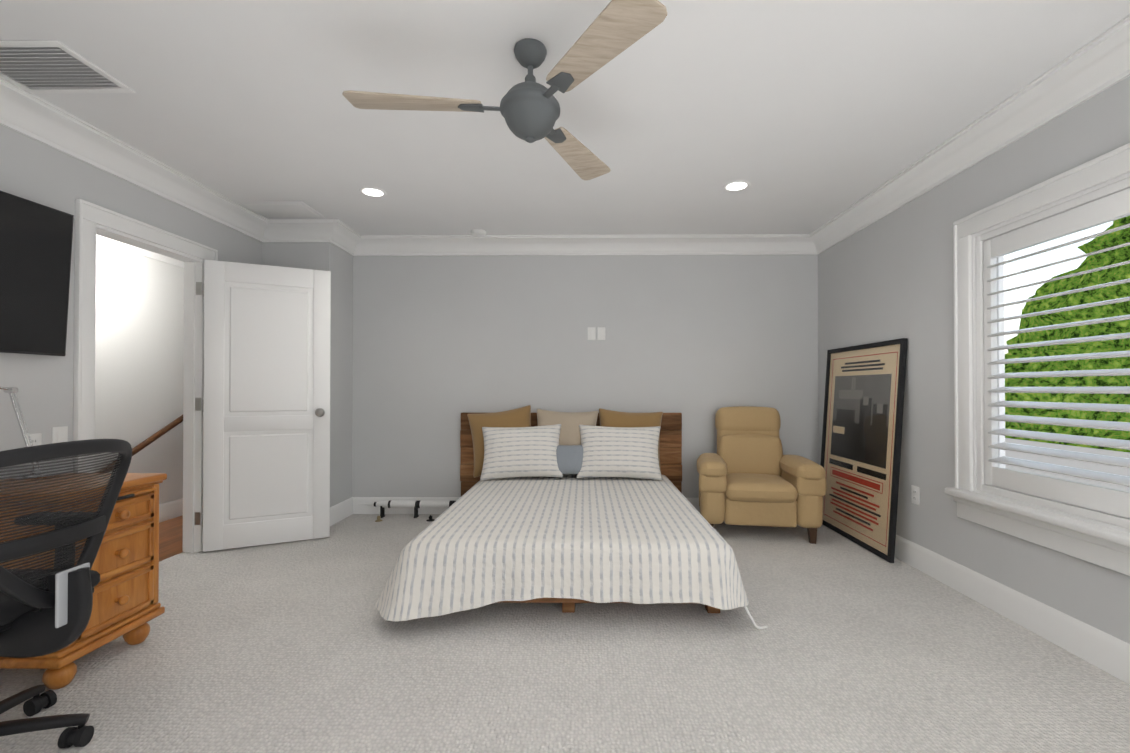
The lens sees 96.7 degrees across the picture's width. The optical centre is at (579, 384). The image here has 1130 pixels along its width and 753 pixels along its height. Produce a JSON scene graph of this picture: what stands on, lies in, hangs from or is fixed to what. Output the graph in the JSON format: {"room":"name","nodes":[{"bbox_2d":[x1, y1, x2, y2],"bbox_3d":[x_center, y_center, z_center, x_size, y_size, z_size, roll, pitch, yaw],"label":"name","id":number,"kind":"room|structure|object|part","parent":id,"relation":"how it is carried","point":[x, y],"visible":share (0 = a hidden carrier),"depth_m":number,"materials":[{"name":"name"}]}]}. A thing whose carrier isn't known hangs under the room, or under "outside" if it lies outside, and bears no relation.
{"room":"bedroom","nodes":[
{"label":"bedroom","id":0,"kind":"room"},
{"bbox_2d":[0,124,261,450],"bbox_3d":[-2.729,-0.095,1.518,0.120,2.500,5.310,0,0,1],"label":"wall","id":1,"kind":"structure","parent":0,"point":[33,170],"depth_m":2.57,"materials":[{"name":"paint"}]},
{"bbox_2d":[24,433,41,446],"bbox_3d":[-2.655,0.297,2.440,0.008,0.115,0.072,0,0,1],"label":"electrical outlet plate","id":2,"kind":"object","parent":1,"relation":"attached to","point":[36,439],"visible":0.48,"depth_m":2.45,"materials":[{"name":"white plastic"}]},
{"bbox_2d":[0,191,73,355],"bbox_3d":[-2.597,-0.503,1.910,0.036,0.715,1.250,3,0,1],"label":"television","id":3,"kind":"object","parent":1,"relation":"attached to","point":[35,251],"depth_m":2.37,"materials":[{"name":"black plastic"}]},
{"bbox_2d":[52,426,67,442],"bbox_3d":[-2.654,0.273,2.565,0.009,0.115,0.072,0,0,1],"label":"switch plate","id":4,"kind":"object","parent":1,"relation":"attached to","point":[59,434],"visible":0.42,"depth_m":2.56,"materials":[{"name":"white plastic"}]},
{"bbox_2d":[0,77,271,241],"bbox_3d":[-2.598,-1.272,1.586,0.140,0.144,5.190,0,0,1],"label":"crown molding","id":5,"kind":"structure","parent":1,"relation":"attached to","point":[22,111],"depth_m":2.80,"materials":[{"name":"white wood"}]},
{"bbox_2d":[73,199,217,552],"bbox_3d":[-2.709,0.097,3.132,0.168,2.142,0.994,0,0,1],"label":"door frame","id":6,"kind":"structure","parent":1,"relation":"attached to","point":[92,220],"depth_m":3.15,"materials":[{"name":"white wood"}]},
{"bbox_2d":[195,260,330,551],"bbox_3d":[-2.288,0.147,3.655,0.846,2.025,0.177,0,0,-26],"label":"door","id":7,"kind":"structure","parent":1,"relation":"in","point":[266,444],"depth_m":3.64,"materials":[{"name":"white wood"}]},
{"bbox_3d":[-2.669,0.939,3.506,0.041,0.090,0.002,0,0,1],"label":"door hinge leaf","id":8,"kind":"part","parent":7,"relation":"part of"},
{"bbox_3d":[-2.669,0.139,3.512,0.041,0.090,0.002,0,0,1],"label":"door hinge leaf","id":9,"kind":"part","parent":7,"relation":"part of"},
{"bbox_3d":[-2.669,-0.671,3.518,0.041,0.090,0.002,0,0,1],"label":"door hinge leaf","id":10,"kind":"part","parent":7,"relation":"part of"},
{"bbox_2d":[95,242,183,503],"bbox_3d":[-3.657,0.013,3.792,0.120,2.320,5.200,0,0,1],"label":"wall","id":11,"kind":"structure","parent":0,"point":[139,352],"depth_m":4.12,"materials":[{"name":"paint"}]},
{"bbox_2d":[96,234,183,267],"bbox_3d":[-3.555,-1.102,3.799,0.085,0.090,5.200,0,0,1],"label":"crown molding","id":12,"kind":"structure","parent":11,"relation":"attached to","point":[130,248],"depth_m":3.98,"materials":[{"name":"white wood"}]},
{"bbox_2d":[132,415,182,455],"bbox_3d":[-3.545,0.401,4.238,0.093,0.973,1.921,0,0,1],"label":"handrail","id":13,"kind":"object","parent":11,"relation":"attached to","point":[155,436],"visible":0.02,"depth_m":4.16,"materials":[{"name":"brown wood"}]},
{"bbox_2d":[159,498,182,522],"bbox_3d":[-3.589,1.098,3.783,0.017,0.150,5.200,0,0,1],"label":"baseboard","id":14,"kind":"structure","parent":11,"relation":"attached to","point":[170,510],"depth_m":4.37,"materials":[{"name":"white wood"}]},
{"bbox_2d":[159,515,182,561],"bbox_3d":[-3.242,1.223,3.779,0.950,0.100,5.200,0,0,1],"label":"floor","id":15,"kind":"structure","parent":0,"point":[170,537],"depth_m":3.85,"materials":[{"name":"brown wood"}]},
{"bbox_2d":[262,242,352,506],"bbox_3d":[-2.420,-0.072,4.444,0.680,2.500,0.547,0,0,1],"label":"wall","id":16,"kind":"structure","parent":0,"point":[336,261],"depth_m":4.31,"materials":[{"name":"paint"}]},
{"bbox_2d":[268,219,347,245],"bbox_3d":[-2.219,-1.253,4.107,0.550,0.144,0.140,0,0,1],"label":"crown molding","id":17,"kind":"structure","parent":16,"relation":"attached to","point":[334,231],"depth_m":4.13,"materials":[{"name":"white wood"}]},
{"bbox_2d":[330,497,353,525],"bbox_3d":[-2.072,1.102,4.353,0.017,0.150,0.390,0,0,1],"label":"baseboard","id":18,"kind":"structure","parent":16,"relation":"attached to","point":[340,511],"depth_m":4.35,"materials":[{"name":"white wood"}]},
{"bbox_2d":[0,514,1129,752],"bbox_3d":[-0.267,1.207,1.758,5.040,0.100,5.857,0,0,1],"label":"floor carpet","id":19,"kind":"object","parent":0,"point":[302,646],"visible":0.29,"depth_m":2.03,"materials":[{"name":"grey carpet"}]},
{"bbox_2d":[0,439,131,747],"bbox_3d":[-1.830,0.661,1.489,0.756,0.986,0.690,0,0,1],"label":"office chair","id":20,"kind":"object","parent":19,"relation":"on","point":[58,502],"visible":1,"depth_m":1.47,"materials":[{"name":"black plastic"}]},
{"bbox_2d":[0,387,166,689],"bbox_3d":[-2.236,0.557,2.099,0.698,1.206,0.474,0,0,1],"label":"desk","id":21,"kind":"object","parent":19,"relation":"on","point":[126,603],"visible":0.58,"depth_m":2.12,"materials":[{"name":"brown wood"}]},
{"bbox_2d":[0,387,32,446],"bbox_3d":[-2.459,0.182,2.120,0.252,0.456,0.378,0,0,1],"label":"lamp","id":22,"kind":"object","parent":21,"relation":"on","point":[9,390],"depth_m":2.20,"materials":[{"name":"silver metal"}]},
{"bbox_2d":[375,516,382,521],"bbox_3d":[-1.731,1.154,4.324,0.060,0.046,0.060,0,0,1],"label":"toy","id":23,"kind":"object","parent":19,"relation":"on","point":[378,519],"visible":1,"depth_m":4.31,"materials":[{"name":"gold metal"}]},
{"bbox_2d":[358,500,455,517],"bbox_3d":[-1.470,1.102,4.447,1.000,0.151,0.072,0,0,1],"label":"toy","id":24,"kind":"object","parent":19,"relation":"on","point":[414,504],"visible":0.73,"depth_m":4.42,"materials":[{"name":"white plastic"}]},
{"bbox_2d":[375,405,767,628],"bbox_3d":[-0.090,0.673,3.415,1.987,0.994,2.271,0,0,1],"label":"bed","id":25,"kind":"object","parent":19,"relation":"on","point":[568,510],"visible":1,"depth_m":2.67,"materials":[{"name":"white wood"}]},
{"bbox_2d":[467,405,530,477],"bbox_3d":[-0.671,0.487,4.359,0.600,0.600,0.194,-8,-15,-4],"label":"pillow","id":26,"kind":"object","parent":25,"relation":"on","point":[519,417],"depth_m":4.33,"materials":[{"name":"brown fabric"}]},
{"bbox_2d":[480,424,562,480],"bbox_3d":[-0.483,0.555,4.159,0.720,0.500,0.202,-2,-26,-2],"label":"pillow","id":27,"kind":"object","parent":25,"relation":"on","point":[507,451],"depth_m":4.09,"materials":[{"name":"white fabric"}]},
{"bbox_2d":[537,409,597,444],"bbox_3d":[-0.121,0.486,4.337,0.580,0.580,0.183,2,-12,3],"label":"pillow","id":28,"kind":"object","parent":25,"relation":"on","point":[570,425],"depth_m":4.31,"materials":[{"name":"beige fabric"}]},
{"bbox_2d":[556,445,582,473],"bbox_3d":[-0.093,0.620,4.141,0.360,0.280,0.093,0,-22,1],"label":"pillow","id":29,"kind":"object","parent":25,"relation":"on","point":[569,458],"depth_m":4.10,"materials":[{"name":"grey fabric"}]},
{"bbox_2d":[577,425,661,480],"bbox_3d":[0.327,0.555,4.151,0.740,0.500,0.191,1,-26,4],"label":"pillow","id":30,"kind":"object","parent":25,"relation":"on","point":[630,451],"depth_m":4.08,"materials":[{"name":"white fabric"}]},
{"bbox_2d":[599,408,662,471],"bbox_3d":[0.429,0.487,4.342,0.600,0.580,0.169,3,-14,4],"label":"pillow","id":31,"kind":"object","parent":25,"relation":"on","point":[607,418],"depth_m":4.33,"materials":[{"name":"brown fabric"}]},
{"bbox_2d":[697,406,826,543],"bbox_3d":[1.377,0.682,4.064,0.949,0.986,0.886,0,0,1],"label":"armchair","id":32,"kind":"object","parent":19,"relation":"on","point":[750,473],"visible":0.98,"depth_m":3.78,"materials":[{"name":"beige leather"}]},
{"bbox_2d":[820,338,907,562],"bbox_3d":[2.087,0.436,3.792,0.030,1.470,1.030,4,0,1],"label":"framed poster","id":33,"kind":"object","parent":19,"relation":"on","point":[862,423],"visible":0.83,"depth_m":3.67,"materials":[{"name":"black paper"}]},
{"bbox_2d":[0,0,1129,234],"bbox_3d":[-0.267,-1.393,1.778,5.040,0.100,5.857,0,0,1],"label":"ceiling","id":34,"kind":"structure","parent":0,"point":[804,116],"depth_m":2.34,"materials":[{"name":"paint"}]},
{"bbox_2d":[0,40,134,93],"bbox_3d":[-2.273,-1.333,2.129,0.480,0.012,0.340,0,0,1],"label":"ceiling vent","id":35,"kind":"object","parent":34,"relation":"in","point":[44,66],"visible":1,"depth_m":2.14,"materials":[{"name":"white metal"}]},
{"bbox_2d":[237,201,325,217],"bbox_3d":[-2.256,-1.322,3.818,0.480,0.008,0.340,0,0,1],"label":"vent panel","id":36,"kind":"object","parent":34,"relation":"attached to","point":[298,209],"visible":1,"depth_m":3.79,"materials":[{"name":"paint"}]},
{"bbox_2d":[359,187,386,196],"bbox_3d":[-1.430,-1.326,3.470,0.180,0.008,0.180,0,0,1],"label":"recessed light","id":37,"kind":"object","parent":34,"relation":"in","point":[372,191],"visible":1,"depth_m":3.46,"materials":[{"name":"white"}]},
{"bbox_2d":[471,229,485,236],"bbox_3d":[-0.877,-1.307,4.345,0.130,0.032,0.130,0,0,1],"label":"smoke detector","id":38,"kind":"object","parent":34,"relation":"attached to","point":[478,232],"visible":1,"depth_m":4.30,"materials":[{"name":"white plastic"}]},
{"bbox_2d":[342,0,667,179],"bbox_3d":[-0.318,-1.153,2.037,1.165,0.374,1.268,0,0,1],"label":"ceiling fan","id":39,"kind":"object","parent":34,"relation":"hanging from","point":[529,108],"visible":1,"depth_m":1.91,"materials":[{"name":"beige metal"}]},
{"bbox_2d":[723,180,750,191],"bbox_3d":[1.049,-1.326,3.366,0.180,0.008,0.180,0,0,1],"label":"recessed light","id":40,"kind":"object","parent":34,"relation":"in","point":[737,185],"visible":1,"depth_m":3.35,"materials":[{"name":"white"}]},
{"bbox_2d":[352,255,818,497],"bbox_3d":[0.102,-0.071,4.633,4.360,2.500,0.120,0,0,1],"label":"wall","id":41,"kind":"structure","parent":0,"point":[441,344],"depth_m":4.58,"materials":[{"name":"paint"}]},
{"bbox_2d":[354,497,699,513],"bbox_3d":[0.026,1.104,4.556,4.210,0.150,0.017,0,0,1],"label":"baseboard","id":42,"kind":"structure","parent":41,"relation":"attached to","point":[358,509],"depth_m":4.57,"materials":[{"name":"white"}]},
{"bbox_2d":[340,230,811,255],"bbox_3d":[-0.035,-1.250,4.505,4.090,0.144,0.157,0,0,1],"label":"crown molding","id":43,"kind":"structure","parent":41,"relation":"attached to","point":[689,244],"depth_m":4.53,"materials":[{"name":"white wood"}]},
{"bbox_2d":[588,327,595,339],"bbox_3d":[0.106,-0.461,4.571,0.072,0.115,0.009,0,0,1],"label":"switch plate","id":44,"kind":"object","parent":41,"relation":"attached to","point":[591,333],"visible":1,"depth_m":4.57,"materials":[{"name":"white plastic"}]},
{"bbox_2d":[597,327,604,339],"bbox_3d":[0.196,-0.461,4.570,0.072,0.115,0.009,0,0,1],"label":"switch plate","id":45,"kind":"object","parent":41,"relation":"attached to","point":[600,333],"visible":1,"depth_m":4.57,"materials":[{"name":"white plastic"}]},
{"bbox_2d":[818,76,1129,643],"bbox_3d":[2.203,-0.086,2.693,0.120,2.500,3.717,0,0,1],"label":"wall","id":46,"kind":"structure","parent":0,"point":[890,276],"depth_m":2.97,"materials":[{"name":"paint"}]},
{"bbox_2d":[911,485,919,504],"bbox_3d":[2.143,0.708,3.209,0.008,0.115,0.072,0,0,1],"label":"electrical outlet plate","id":47,"kind":"object","parent":46,"relation":"attached to","point":[915,494],"visible":1,"depth_m":3.20,"materials":[{"name":"white plastic"}]},
{"bbox_2d":[804,14,1129,254],"bbox_3d":[2.063,-1.271,1.754,0.140,0.144,5.617,0,0,1],"label":"crown molding","id":48,"kind":"structure","parent":46,"relation":"attached to","point":[1092,68],"depth_m":2.47,"materials":[{"name":"white wood"}]},
{"bbox_2d":[895,534,1129,684],"bbox_3d":[2.125,1.082,1.735,0.017,0.150,5.617,0,0,1],"label":"baseboard","id":49,"kind":"structure","parent":46,"relation":"attached to","point":[1103,651],"depth_m":2.38,"materials":[{"name":"white wood"}]},
{"bbox_2d":[945,143,1129,575],"bbox_3d":[2.156,-0.095,1.786,0.195,1.664,2.150,0,0,1],"label":"window","id":50,"kind":"structure","parent":46,"relation":"in","point":[1102,544],"depth_m":2.52,"materials":[{"name":"white wood"}]},
{"bbox_3d":[2.239,-0.123,1.785,0.030,1.370,1.870,0,0,1],"label":"window sash","id":51,"kind":"part","parent":50,"relation":"part of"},
{"bbox_2d":[975,177,1129,528],"bbox_3d":[2.164,-0.123,1.786,0.086,1.370,1.870,0,0,1],"label":"window shutter","id":52,"kind":"object","parent":50,"relation":"attached to","point":[1106,204],"visible":1,"depth_m":2.29,"materials":[{"name":"white"}]},
{"label":"outside","id":53,"kind":"structure","parent":0,"visible":0},
{"bbox_2d":[1005,216,1129,491],"bbox_3d":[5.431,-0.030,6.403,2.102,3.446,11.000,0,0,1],"label":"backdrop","id":54,"kind":"structure","parent":53,"point":[1113,256],"depth_m":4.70,"materials":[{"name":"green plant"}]}
]}

